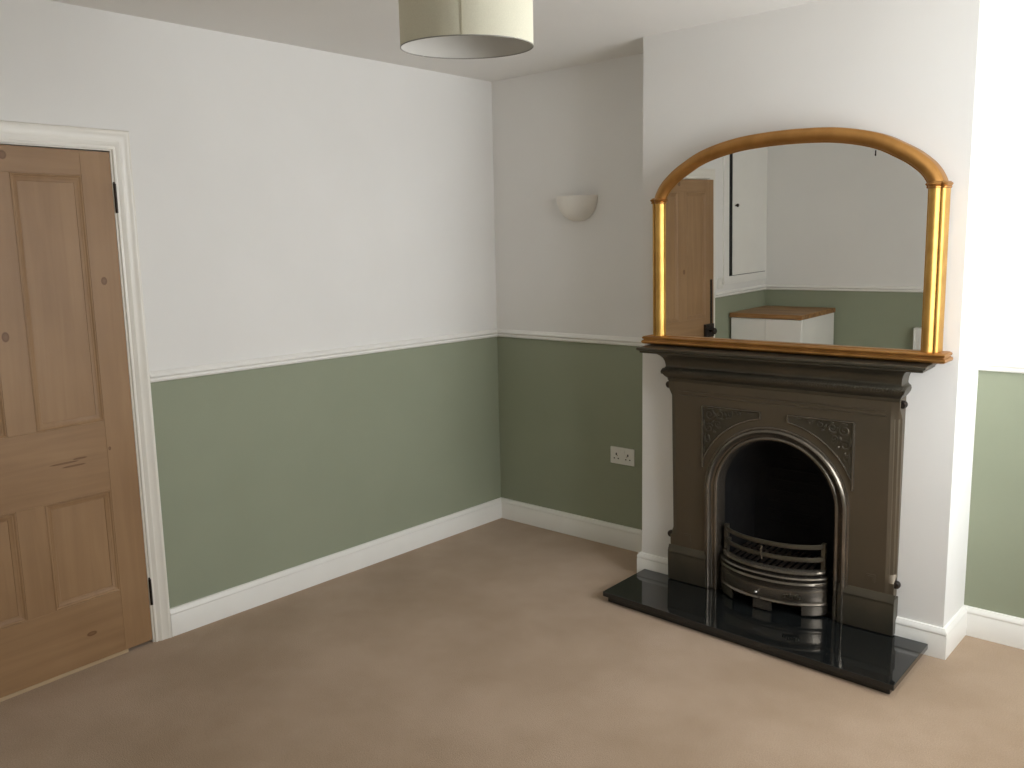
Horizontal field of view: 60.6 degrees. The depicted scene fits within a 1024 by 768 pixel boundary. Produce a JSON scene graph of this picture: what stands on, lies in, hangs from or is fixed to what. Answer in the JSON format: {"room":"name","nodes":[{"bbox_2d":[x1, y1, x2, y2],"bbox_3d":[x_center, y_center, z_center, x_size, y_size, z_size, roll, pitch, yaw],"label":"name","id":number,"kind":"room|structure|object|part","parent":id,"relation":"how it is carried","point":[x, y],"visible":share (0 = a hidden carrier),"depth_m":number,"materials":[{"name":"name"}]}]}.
{"room":"living room","nodes":[
{"label":"living room","id":0,"kind":"room"},
{"bbox_2d":[0,0,500,607],"bbox_3d":[-1.442,-0.191,3.630,0.140,2.493,4.213,7,12,41],"label":"wall","id":1,"kind":"structure","parent":0,"point":[290,199],"depth_m":3.99,"materials":[{"name":"white paint"}]},
{"bbox_2d":[0,144,152,701],"bbox_3d":[-1.741,0.151,3.152,0.123,1.974,0.834,6,11,37],"label":"door","id":2,"kind":"structure","parent":1,"relation":"in","point":[74,595],"depth_m":3.27,"materials":[{"name":"brown wood"}]},
{"bbox_3d":[-1.898,-0.252,2.963,0.041,0.928,0.246,6,11,37],"label":"panel moulding","id":3,"kind":"part","parent":2,"relation":"part of","materials":[{"name":"brown wood"}]},
{"bbox_3d":[-1.879,0.683,3.110,0.020,0.425,0.256,6,11,37],"label":"panel","id":4,"kind":"part","parent":2,"relation":"part of","materials":[{"name":"brown wood"}]},
{"bbox_3d":[-1.879,0.683,3.110,0.041,0.415,0.246,6,11,37],"label":"panel moulding","id":5,"kind":"part","parent":2,"relation":"part of","materials":[{"name":"brown wood"}]},
{"bbox_3d":[-1.800,-0.780,3.022,0.040,0.092,0.601,6,11,37],"label":"rail","id":6,"kind":"part","parent":2,"relation":"part of","materials":[{"name":"brown wood"}]},
{"bbox_3d":[-1.777,0.318,3.195,0.040,0.275,0.601,6,11,37],"label":"lock rail","id":7,"kind":"part","parent":2,"relation":"part of","materials":[{"name":"brown wood"}]},
{"bbox_3d":[-1.683,-0.300,3.237,0.020,0.938,0.263,6,11,37],"label":"panel","id":8,"kind":"part","parent":2,"relation":"part of","materials":[{"name":"brown wood"}]},
{"bbox_3d":[-1.683,-0.300,3.237,0.041,0.928,0.253,6,11,37],"label":"panel moulding","id":9,"kind":"part","parent":2,"relation":"part of","materials":[{"name":"brown wood"}]},
{"bbox_3d":[-1.763,0.989,3.300,0.040,0.253,0.601,6,11,37],"label":"rail","id":10,"kind":"part","parent":2,"relation":"part of","materials":[{"name":"brown wood"}]},
{"bbox_3d":[-1.663,0.635,3.384,0.020,0.425,0.263,6,11,37],"label":"panel","id":11,"kind":"part","parent":2,"relation":"part of","materials":[{"name":"brown wood"}]},
{"bbox_3d":[-1.663,0.635,3.384,0.041,0.415,0.253,6,11,37],"label":"panel moulding","id":12,"kind":"part","parent":2,"relation":"part of","materials":[{"name":"brown wood"}]},
{"bbox_2d":[0,120,171,641],"bbox_3d":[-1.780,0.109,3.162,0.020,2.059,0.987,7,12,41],"label":"trim","id":13,"kind":"structure","parent":1,"relation":"attached to","point":[117,141],"depth_m":3.44,"materials":[{"name":"white wood"}]},
{"bbox_2d":[150,329,642,382],"bbox_3d":[-0.335,-0.111,3.905,1.173,0.044,2.082,7,12,41],"label":"trim","id":14,"kind":"structure","parent":1,"relation":"attached to","point":[209,369],"depth_m":4.36,"materials":[{"name":"white wood"}]},
{"bbox_2d":[50,0,822,81],"bbox_3d":[-0.404,-1.347,2.498,5.300,0.100,4.213,7,12,41],"label":"ceiling","id":15,"kind":"structure","parent":0,"point":[566,33],"depth_m":3.55,"materials":[{"name":"paint"}]},
{"bbox_2d":[398,0,533,58],"bbox_3d":[-0.123,-1.074,2.291,0.360,0.386,0.361,7,12,41],"label":"pendant lamp","id":16,"kind":"object","parent":15,"relation":"hanging from","point":[444,29],"visible":1,"depth_m":2.20,"materials":[{"name":"fabric"}]},
{"bbox_2d":[0,518,1023,767],"bbox_3d":[-0.350,1.214,2.900,5.300,0.100,4.213,7,12,41],"label":"floor","id":17,"kind":"structure","parent":0,"point":[498,643],"depth_m":3.17,"materials":[{"name":"carpet"}]},
{"bbox_2d":[603,569,927,693],"bbox_3d":[0.987,0.995,3.641,1.294,0.048,0.412,7,12,41],"label":"hearth","id":18,"kind":"object","parent":17,"relation":"on","point":[877,661],"visible":0.95,"depth_m":3.52,"materials":[{"name":"stone"}]},
{"bbox_2d":[636,344,935,635],"bbox_3d":[1.135,0.400,3.714,1.207,1.091,0.351,6,12,40],"label":"fireplace","id":19,"kind":"object","parent":18,"relation":"on","point":[788,468],"visible":1,"depth_m":3.65,"materials":[{"name":"metal"}]},
{"bbox_3d":[0.959,0.684,3.889,0.030,0.132,0.024,6,14,40],"label":"grate post","id":20,"kind":"part","parent":19,"relation":"part of","materials":[{"name":"metal"}]},
{"bbox_3d":[1.119,0.556,3.716,0.640,0.780,0.092,6,14,40],"label":"arch moulding","id":21,"kind":"part","parent":19,"relation":"part of","materials":[{"name":"metal"}]},
{"bbox_3d":[1.083,-0.040,3.594,1.056,0.132,0.129,6,14,40],"label":"cornice","id":22,"kind":"part","parent":19,"relation":"part of","materials":[{"name":"metal"}]},
{"bbox_2d":[636,344,935,372],"bbox_3d":[1.066,-0.113,3.565,1.207,0.024,0.170,6,14,40],"label":"mantel shelf","id":23,"kind":"object","parent":19,"relation":"attached to","point":[668,351],"depth_m":3.47,"materials":[{"name":"metal"}]},
{"bbox_3d":[1.121,0.472,3.707,0.993,0.948,0.075,6,14,40],"label":"surround plate","id":24,"kind":"part","parent":19,"relation":"part of","materials":[{"name":"metal"}]},
{"bbox_2d":[641,127,953,363],"bbox_3d":[1.081,-0.564,3.504,1.286,0.876,0.095,7,13,42],"label":"mirror","id":25,"kind":"object","parent":19,"relation":"on","point":[820,241],"visible":1,"depth_m":3.44,"materials":[{"name":"mirror"}]},
{"bbox_3d":[1.094,-0.150,3.574,1.286,0.036,0.095,7,13,42],"label":"rail","id":26,"kind":"part","parent":25,"relation":"part of","materials":[{"name":"gold metal"}]},
{"bbox_3d":[1.079,-0.872,3.460,1.201,0.254,0.070,7,13,42],"label":"arch frame","id":27,"kind":"part","parent":25,"relation":"part of","materials":[{"name":"gold metal"}]},
{"bbox_3d":[1.281,0.720,3.615,0.030,0.132,0.024,6,14,40],"label":"grate post","id":28,"kind":"part","parent":19,"relation":"part of","materials":[{"name":"metal"}]},
{"bbox_2d":[491,0,1023,617],"bbox_3d":[1.360,-0.286,3.862,3.740,2.493,0.140,7,12,41],"label":"wall","id":29,"kind":"structure","parent":0,"point":[574,130],"depth_m":4.54,"materials":[{"name":"white paint"}]},
{"bbox_2d":[556,195,597,220],"bbox_3d":[0.315,-0.906,4.527,0.248,0.128,0.098,7,12,41],"label":"wall light","id":30,"kind":"object","parent":29,"relation":"attached to","point":[573,207],"visible":1,"depth_m":4.48,"materials":[{"name":"ceramic"}]},
{"bbox_2d":[610,446,634,465],"bbox_3d":[0.576,0.377,4.576,0.149,0.089,0.012,7,12,41],"label":"socket","id":31,"kind":"object","parent":29,"relation":"attached to","point":[624,456],"visible":1,"depth_m":4.57,"materials":[{"name":"white plastic"}]},
{"bbox_2d":[977,359,1023,372],"bbox_3d":[2.222,-0.015,2.954,1.209,0.044,0.130,7,12,41],"label":"trim","id":32,"kind":"structure","parent":29,"relation":"attached to","point":[983,364],"depth_m":3.33,"materials":[{"name":"white wood"}]},
{"bbox_2d":[642,0,1001,627],"bbox_3d":[1.207,-0.260,3.718,1.358,2.493,0.280,7,12,41],"label":"wall","id":33,"kind":"structure","parent":0,"point":[922,74],"depth_m":3.34,"materials":[{"name":"white paint"}]},
{"bbox_2d":[170,497,1023,659],"bbox_3d":[0.037,1.151,2.541,3.740,0.119,3.933,7,12,41],"label":"baseboard","id":34,"kind":"structure","parent":33,"relation":"attached to","point":[197,613],"depth_m":4.19,"materials":[{"name":"white wood"}]}
]}

